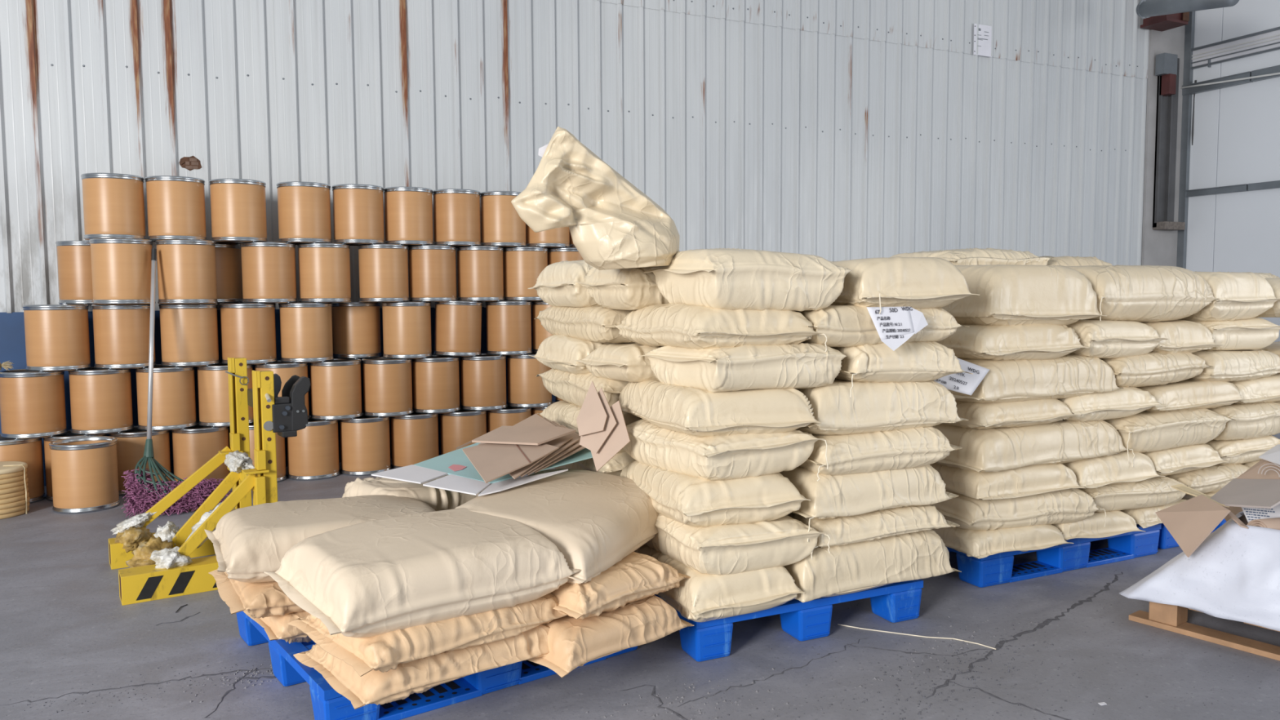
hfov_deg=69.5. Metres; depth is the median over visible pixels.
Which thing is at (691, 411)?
sack
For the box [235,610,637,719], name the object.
pallet
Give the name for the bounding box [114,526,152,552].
wrapping
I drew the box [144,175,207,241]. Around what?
drum
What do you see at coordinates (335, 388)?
drum
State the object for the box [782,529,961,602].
sack
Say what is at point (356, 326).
drum
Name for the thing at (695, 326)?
sack
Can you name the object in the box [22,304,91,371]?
drum
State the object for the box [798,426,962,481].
sack
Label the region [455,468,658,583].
sack
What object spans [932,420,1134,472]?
sack
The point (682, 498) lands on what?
sack
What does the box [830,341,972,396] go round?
sack
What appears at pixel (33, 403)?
drum
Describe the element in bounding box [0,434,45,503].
drum
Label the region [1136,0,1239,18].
duct
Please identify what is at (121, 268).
drum
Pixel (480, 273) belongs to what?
drum
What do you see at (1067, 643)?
floor
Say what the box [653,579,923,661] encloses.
pallet
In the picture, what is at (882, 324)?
print
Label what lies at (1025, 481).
sack
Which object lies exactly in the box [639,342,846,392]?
sack
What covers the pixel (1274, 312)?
sack
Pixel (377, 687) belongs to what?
sack
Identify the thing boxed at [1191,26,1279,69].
cable tray
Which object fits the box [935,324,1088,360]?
sack
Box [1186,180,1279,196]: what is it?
trim
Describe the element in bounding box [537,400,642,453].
sack
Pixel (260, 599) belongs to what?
sack
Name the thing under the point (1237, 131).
wall
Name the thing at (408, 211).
drum
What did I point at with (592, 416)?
carton
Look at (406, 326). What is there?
drum
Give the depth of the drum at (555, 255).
7.07 m
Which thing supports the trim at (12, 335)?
attached to the wall at (829, 130)
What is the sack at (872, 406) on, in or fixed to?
on the sack at (908, 448)
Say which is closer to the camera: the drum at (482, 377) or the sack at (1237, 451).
the sack at (1237, 451)
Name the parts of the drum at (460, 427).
lid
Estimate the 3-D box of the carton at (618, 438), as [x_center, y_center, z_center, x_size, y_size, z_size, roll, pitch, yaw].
[-0.111,0.284,3.429,0.118,0.257,0.108,-2,5,-25]
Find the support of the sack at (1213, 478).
on the sack at (1210, 494)
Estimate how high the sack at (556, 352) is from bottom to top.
0.178 m
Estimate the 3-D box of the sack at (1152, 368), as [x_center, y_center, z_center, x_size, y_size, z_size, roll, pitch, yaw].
[2.331,0.035,4.500,0.678,0.174,0.511,-2,5,-25]
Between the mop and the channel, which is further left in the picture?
the mop
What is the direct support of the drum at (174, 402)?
on the drum at (131, 444)
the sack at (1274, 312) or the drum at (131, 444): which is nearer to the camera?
the sack at (1274, 312)
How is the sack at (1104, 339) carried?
on the sack at (1152, 368)
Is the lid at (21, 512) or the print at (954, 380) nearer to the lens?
the print at (954, 380)
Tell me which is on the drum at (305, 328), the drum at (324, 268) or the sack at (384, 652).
the drum at (324, 268)
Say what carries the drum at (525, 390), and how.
on the drum at (508, 416)
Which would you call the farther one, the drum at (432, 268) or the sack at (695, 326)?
the drum at (432, 268)
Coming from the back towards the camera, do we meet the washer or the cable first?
the cable
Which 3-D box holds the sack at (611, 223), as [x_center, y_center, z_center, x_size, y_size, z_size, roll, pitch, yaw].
[-0.110,-0.558,3.217,0.334,0.486,0.628,3,6,42]
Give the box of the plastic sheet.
[1118,511,1279,631]
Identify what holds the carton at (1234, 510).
on the plastic sheet
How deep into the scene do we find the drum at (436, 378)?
6.69 m
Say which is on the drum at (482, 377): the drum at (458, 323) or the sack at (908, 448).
the drum at (458, 323)
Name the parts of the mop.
handle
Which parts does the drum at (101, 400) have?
lid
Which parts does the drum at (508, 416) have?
lid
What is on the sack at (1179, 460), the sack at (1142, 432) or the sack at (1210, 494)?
the sack at (1142, 432)
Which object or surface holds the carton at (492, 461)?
on the carton at (535, 420)
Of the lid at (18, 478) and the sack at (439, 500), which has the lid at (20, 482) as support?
the lid at (18, 478)
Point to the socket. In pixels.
(148, 448)
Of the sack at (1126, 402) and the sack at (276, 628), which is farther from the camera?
the sack at (1126, 402)
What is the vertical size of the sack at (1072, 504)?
0.195 m
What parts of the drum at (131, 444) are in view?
lid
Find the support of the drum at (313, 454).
on the floor
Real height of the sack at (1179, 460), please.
0.164 m
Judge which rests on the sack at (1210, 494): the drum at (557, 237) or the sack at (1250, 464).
the sack at (1250, 464)
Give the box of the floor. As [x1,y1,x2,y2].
[0,432,1279,719]
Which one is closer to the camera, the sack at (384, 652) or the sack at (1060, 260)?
the sack at (384, 652)
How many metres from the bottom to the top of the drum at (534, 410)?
0.404 m
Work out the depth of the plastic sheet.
3.24 m
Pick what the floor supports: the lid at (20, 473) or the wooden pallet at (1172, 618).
the wooden pallet at (1172, 618)
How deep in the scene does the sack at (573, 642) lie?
2.87 m
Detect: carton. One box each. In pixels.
[371,442,592,496]
[456,426,576,449]
[462,443,559,483]
[478,413,572,479]
[520,417,579,477]
[526,421,580,475]
[533,424,585,473]
[576,381,607,435]
[579,387,617,453]
[591,400,630,471]
[1155,494,1230,557]
[1170,484,1229,506]
[1210,478,1279,508]
[1222,506,1248,528]
[1224,506,1248,524]
[1236,458,1279,479]
[1241,503,1279,522]
[1258,444,1279,465]
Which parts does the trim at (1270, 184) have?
rail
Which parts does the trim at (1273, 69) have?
rail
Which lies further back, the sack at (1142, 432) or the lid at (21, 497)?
the lid at (21, 497)
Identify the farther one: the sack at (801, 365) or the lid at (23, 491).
the lid at (23, 491)
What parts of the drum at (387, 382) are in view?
lid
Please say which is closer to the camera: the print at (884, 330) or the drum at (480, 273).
the print at (884, 330)
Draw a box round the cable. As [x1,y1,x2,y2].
[1180,72,1279,88]
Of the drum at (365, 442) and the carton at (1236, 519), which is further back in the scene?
the drum at (365, 442)
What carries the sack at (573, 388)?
on the sack at (565, 413)
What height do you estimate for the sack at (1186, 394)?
0.158 m
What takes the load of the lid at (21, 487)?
on the lid at (23, 491)
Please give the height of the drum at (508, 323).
0.404 m
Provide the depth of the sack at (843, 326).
3.31 m
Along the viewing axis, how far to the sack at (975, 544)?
3.93 m
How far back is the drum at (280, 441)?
6.27 m
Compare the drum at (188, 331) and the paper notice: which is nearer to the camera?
the drum at (188, 331)
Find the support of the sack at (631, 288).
on the sack at (695, 326)
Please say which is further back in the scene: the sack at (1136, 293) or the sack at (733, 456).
the sack at (1136, 293)
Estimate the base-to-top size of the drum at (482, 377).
0.404 m
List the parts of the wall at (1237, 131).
wall panel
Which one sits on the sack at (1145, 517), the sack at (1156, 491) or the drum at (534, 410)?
the sack at (1156, 491)
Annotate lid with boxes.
[0,461,27,475]
[0,468,26,479]
[0,473,26,484]
[0,477,28,489]
[0,482,27,494]
[0,487,28,499]
[0,492,28,504]
[0,496,30,509]
[0,501,29,515]
[0,506,29,519]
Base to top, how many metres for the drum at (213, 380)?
0.404 m
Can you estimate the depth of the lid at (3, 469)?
5.34 m
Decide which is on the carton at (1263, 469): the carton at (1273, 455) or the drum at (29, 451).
the carton at (1273, 455)
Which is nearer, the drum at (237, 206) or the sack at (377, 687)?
the sack at (377, 687)
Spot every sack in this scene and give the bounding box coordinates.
[204,494,435,582]
[208,568,305,617]
[243,609,311,644]
[263,507,580,637]
[287,592,568,676]
[293,623,550,709]
[342,474,485,511]
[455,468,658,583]
[511,126,679,270]
[527,259,600,306]
[527,595,693,677]
[528,334,625,374]
[534,306,634,343]
[535,368,629,413]
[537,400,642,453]
[551,551,689,619]
[554,451,634,475]
[574,266,668,310]
[574,342,662,382]
[614,302,826,351]
[618,379,821,436]
[619,459,810,526]
[623,418,828,479]
[634,543,805,622]
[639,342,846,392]
[644,248,851,311]
[644,513,830,575]
[779,464,958,542]
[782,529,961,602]
[787,504,959,559]
[795,305,968,346]
[795,379,968,435]
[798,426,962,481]
[829,256,979,308]
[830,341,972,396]
[888,248,1054,265]
[929,462,1085,499]
[929,488,1106,530]
[931,524,1073,558]
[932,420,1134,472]
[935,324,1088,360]
[941,264,1106,325]
[942,398,1080,429]
[947,354,1123,403]
[1047,256,1112,266]
[1050,510,1144,540]
[1057,386,1168,422]
[1062,451,1164,488]
[1066,264,1220,322]
[1066,319,1168,358]
[1078,475,1195,512]
[1099,351,1213,386]
[1102,408,1235,463]
[1120,498,1186,528]
[1135,379,1249,412]
[1139,320,1223,353]
[1142,443,1229,475]
[1165,463,1249,494]
[1177,271,1279,321]
[1182,492,1216,499]
[1187,349,1279,382]
[1191,317,1279,351]
[1195,271,1278,278]
[1204,435,1279,465]
[1208,401,1279,440]
[1229,373,1279,404]
[1240,459,1261,467]
[1254,277,1279,317]
[1259,341,1279,373]
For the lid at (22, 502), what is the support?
on the lid at (5, 511)
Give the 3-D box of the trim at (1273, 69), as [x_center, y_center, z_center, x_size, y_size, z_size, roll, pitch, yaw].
[8.112,-2.899,7.133,0.078,0.110,8.250,-2,5,-25]
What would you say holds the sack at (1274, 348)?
on the sack at (1266, 389)
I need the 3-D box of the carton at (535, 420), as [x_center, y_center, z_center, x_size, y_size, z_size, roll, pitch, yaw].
[-0.456,0.324,3.603,0.314,0.140,0.663,1,4,23]
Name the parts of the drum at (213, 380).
lid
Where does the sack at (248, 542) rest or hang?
on the sack at (260, 599)
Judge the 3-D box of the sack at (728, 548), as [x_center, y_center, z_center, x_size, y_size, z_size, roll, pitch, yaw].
[0.282,0.625,3.434,0.511,0.190,0.717,-2,5,-25]
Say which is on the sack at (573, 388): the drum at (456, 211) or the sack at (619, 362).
the sack at (619, 362)
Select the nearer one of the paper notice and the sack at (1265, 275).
the sack at (1265, 275)
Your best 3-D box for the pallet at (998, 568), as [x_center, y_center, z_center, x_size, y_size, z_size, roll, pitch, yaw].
[1.736,0.846,4.668,1.170,0.150,1.102,-2,5,-26]
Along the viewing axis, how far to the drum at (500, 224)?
6.83 m
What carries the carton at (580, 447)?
on the carton at (463, 477)
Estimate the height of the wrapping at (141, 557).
0.224 m
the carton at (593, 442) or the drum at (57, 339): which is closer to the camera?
the carton at (593, 442)
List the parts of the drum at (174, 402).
lid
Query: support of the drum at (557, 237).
on the drum at (555, 255)
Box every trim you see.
[0,306,555,485]
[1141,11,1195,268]
[1182,65,1279,95]
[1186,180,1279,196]
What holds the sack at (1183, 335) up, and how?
on the sack at (1152, 368)
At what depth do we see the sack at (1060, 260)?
5.08 m
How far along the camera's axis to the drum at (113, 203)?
5.72 m
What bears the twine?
attached to the lid at (3, 469)
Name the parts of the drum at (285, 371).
lid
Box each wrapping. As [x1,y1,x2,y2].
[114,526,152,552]
[125,536,173,568]
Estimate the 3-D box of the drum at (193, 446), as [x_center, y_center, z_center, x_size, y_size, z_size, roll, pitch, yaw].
[-2.933,0.637,6.171,0.352,0.404,0.352,4,6,44]
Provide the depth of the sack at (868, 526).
3.40 m
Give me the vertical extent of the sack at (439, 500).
0.240 m
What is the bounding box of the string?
[837,623,995,649]
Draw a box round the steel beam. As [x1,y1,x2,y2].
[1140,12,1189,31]
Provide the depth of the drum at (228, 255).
6.27 m
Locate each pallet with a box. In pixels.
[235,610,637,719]
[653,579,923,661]
[945,523,1161,587]
[1128,601,1279,660]
[1157,518,1226,549]
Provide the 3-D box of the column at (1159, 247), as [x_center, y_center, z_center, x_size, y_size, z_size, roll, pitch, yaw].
[6.125,-2.491,10.699,0.635,5.900,0.110,-2,5,-25]
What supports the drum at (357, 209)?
on the drum at (383, 268)
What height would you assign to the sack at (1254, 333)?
0.187 m
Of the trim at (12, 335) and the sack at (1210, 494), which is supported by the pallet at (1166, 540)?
the sack at (1210, 494)
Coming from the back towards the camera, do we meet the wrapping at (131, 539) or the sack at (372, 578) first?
the wrapping at (131, 539)
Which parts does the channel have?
plate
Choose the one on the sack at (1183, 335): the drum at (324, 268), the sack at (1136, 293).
the sack at (1136, 293)
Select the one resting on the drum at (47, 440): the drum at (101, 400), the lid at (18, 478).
the drum at (101, 400)
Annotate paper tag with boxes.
[866,293,928,351]
[933,358,989,395]
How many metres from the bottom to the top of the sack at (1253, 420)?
0.195 m
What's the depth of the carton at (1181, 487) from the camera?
3.53 m
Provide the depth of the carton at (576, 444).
3.54 m
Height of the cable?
0.405 m
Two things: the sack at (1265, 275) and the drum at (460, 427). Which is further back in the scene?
the drum at (460, 427)
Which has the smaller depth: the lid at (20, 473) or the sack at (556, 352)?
the sack at (556, 352)
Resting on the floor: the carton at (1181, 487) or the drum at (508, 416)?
the drum at (508, 416)
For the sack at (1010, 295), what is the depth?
3.91 m
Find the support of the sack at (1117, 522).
on the pallet at (998, 568)
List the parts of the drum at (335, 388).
lid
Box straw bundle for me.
[0,360,13,370]
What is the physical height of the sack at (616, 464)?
0.199 m
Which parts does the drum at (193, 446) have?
lid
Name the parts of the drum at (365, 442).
lid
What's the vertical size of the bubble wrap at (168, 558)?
0.103 m
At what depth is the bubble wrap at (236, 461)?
4.30 m
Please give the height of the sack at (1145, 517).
0.126 m
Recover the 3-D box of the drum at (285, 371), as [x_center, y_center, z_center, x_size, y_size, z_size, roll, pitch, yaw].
[-2.469,0.214,6.363,0.352,0.404,0.352,-1,4,-5]
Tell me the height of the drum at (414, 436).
0.404 m
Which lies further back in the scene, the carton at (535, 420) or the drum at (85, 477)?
the drum at (85, 477)
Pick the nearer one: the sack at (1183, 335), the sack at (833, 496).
the sack at (833, 496)
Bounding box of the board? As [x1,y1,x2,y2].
[1246,517,1279,529]
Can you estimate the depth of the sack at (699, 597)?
3.15 m
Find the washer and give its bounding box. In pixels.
[263,421,272,431]
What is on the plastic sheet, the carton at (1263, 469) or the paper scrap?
the carton at (1263, 469)
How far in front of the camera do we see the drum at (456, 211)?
6.68 m
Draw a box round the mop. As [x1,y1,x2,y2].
[121,248,231,518]
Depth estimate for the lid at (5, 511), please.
5.30 m
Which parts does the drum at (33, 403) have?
lid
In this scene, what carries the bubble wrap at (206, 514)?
attached to the drum lifter
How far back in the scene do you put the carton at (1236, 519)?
3.26 m
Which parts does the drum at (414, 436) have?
lid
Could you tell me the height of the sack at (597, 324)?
0.172 m
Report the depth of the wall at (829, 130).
7.87 m
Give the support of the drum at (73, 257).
on the drum at (57, 339)
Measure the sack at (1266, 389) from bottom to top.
0.161 m
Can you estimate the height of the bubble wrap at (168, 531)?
0.167 m
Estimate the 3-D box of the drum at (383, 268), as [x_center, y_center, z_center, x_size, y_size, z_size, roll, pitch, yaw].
[-1.836,-0.619,6.608,0.352,0.404,0.352,-4,6,-45]
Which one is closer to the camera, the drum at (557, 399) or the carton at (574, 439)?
the carton at (574, 439)
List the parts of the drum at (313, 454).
lid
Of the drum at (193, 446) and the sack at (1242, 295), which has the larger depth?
the drum at (193, 446)
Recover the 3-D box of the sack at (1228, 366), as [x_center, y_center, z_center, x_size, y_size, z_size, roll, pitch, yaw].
[2.938,0.015,4.806,0.734,0.172,0.490,-3,5,-28]
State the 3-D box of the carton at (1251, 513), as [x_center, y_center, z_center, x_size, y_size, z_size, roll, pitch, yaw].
[2.286,0.564,3.339,0.198,0.109,0.054,2,5,34]
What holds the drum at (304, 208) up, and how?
on the drum at (324, 268)
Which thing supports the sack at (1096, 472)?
on the sack at (1156, 491)
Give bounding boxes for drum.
[0,368,67,439]
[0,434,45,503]
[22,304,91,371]
[43,429,106,501]
[48,435,119,513]
[55,240,93,304]
[67,366,133,435]
[80,173,146,240]
[88,238,155,304]
[91,304,156,368]
[109,425,171,495]
[134,364,197,431]
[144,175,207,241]
[155,239,217,303]
[158,303,219,366]
[171,422,230,487]
[195,362,253,426]
[208,178,267,244]
[214,243,242,302]
[218,302,277,364]
[240,241,297,302]
[248,422,287,482]
[253,360,310,419]
[275,181,332,244]
[278,302,333,362]
[286,415,340,480]
[297,242,351,302]
[309,358,362,420]
[331,183,385,245]
[331,302,382,358]
[339,412,391,475]
[357,244,409,302]
[361,356,413,417]
[381,301,432,359]
[382,186,434,245]
[390,412,438,469]
[408,244,457,302]
[411,355,460,413]
[432,188,481,247]
[433,300,482,356]
[440,408,486,454]
[456,245,504,301]
[459,353,506,410]
[480,191,526,247]
[484,301,532,355]
[486,405,531,433]
[502,246,547,301]
[506,352,552,408]
[525,223,570,248]
[531,300,552,353]
[531,401,555,417]
[547,247,583,265]
[555,396,562,402]
[568,229,575,247]
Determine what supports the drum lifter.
on the floor
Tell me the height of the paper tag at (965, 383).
0.159 m
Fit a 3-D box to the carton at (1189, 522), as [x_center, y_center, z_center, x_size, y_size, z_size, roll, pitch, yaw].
[1.998,0.595,3.328,0.106,0.204,0.336,0,4,3]
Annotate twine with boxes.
[3,464,26,514]
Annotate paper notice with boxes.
[973,23,991,57]
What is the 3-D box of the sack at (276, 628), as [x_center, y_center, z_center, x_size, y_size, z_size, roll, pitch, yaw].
[-1.050,0.837,3.223,0.597,0.130,0.492,-3,5,-37]
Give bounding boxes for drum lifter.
[108,357,311,605]
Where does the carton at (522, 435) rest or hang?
on the carton at (492, 461)
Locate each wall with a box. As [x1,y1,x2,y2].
[0,0,1149,313]
[1186,0,1279,342]
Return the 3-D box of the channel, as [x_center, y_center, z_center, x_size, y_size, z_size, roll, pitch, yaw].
[6.192,-2.499,10.669,0.611,1.980,0.160,-2,5,-25]
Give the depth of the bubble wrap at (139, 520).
4.34 m
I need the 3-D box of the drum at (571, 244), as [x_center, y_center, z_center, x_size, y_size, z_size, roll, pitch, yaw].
[-0.398,-1.081,7.283,0.352,0.404,0.352,-4,5,-39]
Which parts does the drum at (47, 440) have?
lid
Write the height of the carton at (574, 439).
0.128 m
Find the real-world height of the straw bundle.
0.062 m
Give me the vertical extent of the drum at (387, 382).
0.404 m
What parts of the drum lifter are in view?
bracket plate, plate, mast post, bracket plate, plate, mast post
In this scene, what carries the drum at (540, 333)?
on the drum at (557, 399)
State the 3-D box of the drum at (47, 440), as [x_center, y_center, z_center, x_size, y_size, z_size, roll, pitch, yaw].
[-3.580,0.662,5.865,0.352,0.404,0.352,-1,4,-16]
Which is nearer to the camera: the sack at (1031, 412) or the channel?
the sack at (1031, 412)
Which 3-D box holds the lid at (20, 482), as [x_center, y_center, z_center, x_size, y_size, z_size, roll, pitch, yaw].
[-3.769,0.716,5.360,0.356,0.028,0.356,2,4,24]
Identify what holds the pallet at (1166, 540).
on the floor
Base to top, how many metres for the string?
0.004 m
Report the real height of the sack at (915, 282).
0.212 m
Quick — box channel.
[1152,53,1196,231]
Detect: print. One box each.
[880,322,902,326]
[882,328,910,333]
[950,376,967,385]
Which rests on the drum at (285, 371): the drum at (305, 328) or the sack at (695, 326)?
the drum at (305, 328)
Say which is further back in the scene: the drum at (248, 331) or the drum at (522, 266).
the drum at (522, 266)
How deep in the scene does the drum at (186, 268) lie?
5.83 m
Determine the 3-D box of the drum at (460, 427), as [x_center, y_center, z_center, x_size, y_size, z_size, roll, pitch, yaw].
[-1.329,0.572,6.953,0.352,0.404,0.352,1,4,13]
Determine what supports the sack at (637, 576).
on the sack at (573, 642)
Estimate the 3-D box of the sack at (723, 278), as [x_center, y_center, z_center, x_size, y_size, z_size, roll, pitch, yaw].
[0.452,-0.290,3.344,0.745,0.224,0.472,-2,5,-26]
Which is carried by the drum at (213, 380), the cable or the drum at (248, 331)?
the drum at (248, 331)
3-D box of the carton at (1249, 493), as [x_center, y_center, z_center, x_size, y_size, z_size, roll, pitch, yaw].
[2.220,0.482,3.350,0.401,0.100,0.372,-2,5,-25]
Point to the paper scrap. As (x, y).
(1101, 703)
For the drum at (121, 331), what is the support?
on the drum at (101, 400)
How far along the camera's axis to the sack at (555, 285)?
3.88 m
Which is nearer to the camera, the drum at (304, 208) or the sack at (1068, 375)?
the sack at (1068, 375)
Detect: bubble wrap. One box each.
[110,511,156,535]
[149,546,193,568]
[153,520,181,547]
[185,502,236,548]
[224,449,254,473]
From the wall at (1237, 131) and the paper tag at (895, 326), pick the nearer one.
the paper tag at (895, 326)
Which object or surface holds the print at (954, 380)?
attached to the paper tag at (965, 383)
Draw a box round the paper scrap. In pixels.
[1097,702,1106,705]
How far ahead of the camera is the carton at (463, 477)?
3.45 m
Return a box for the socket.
[143,439,154,457]

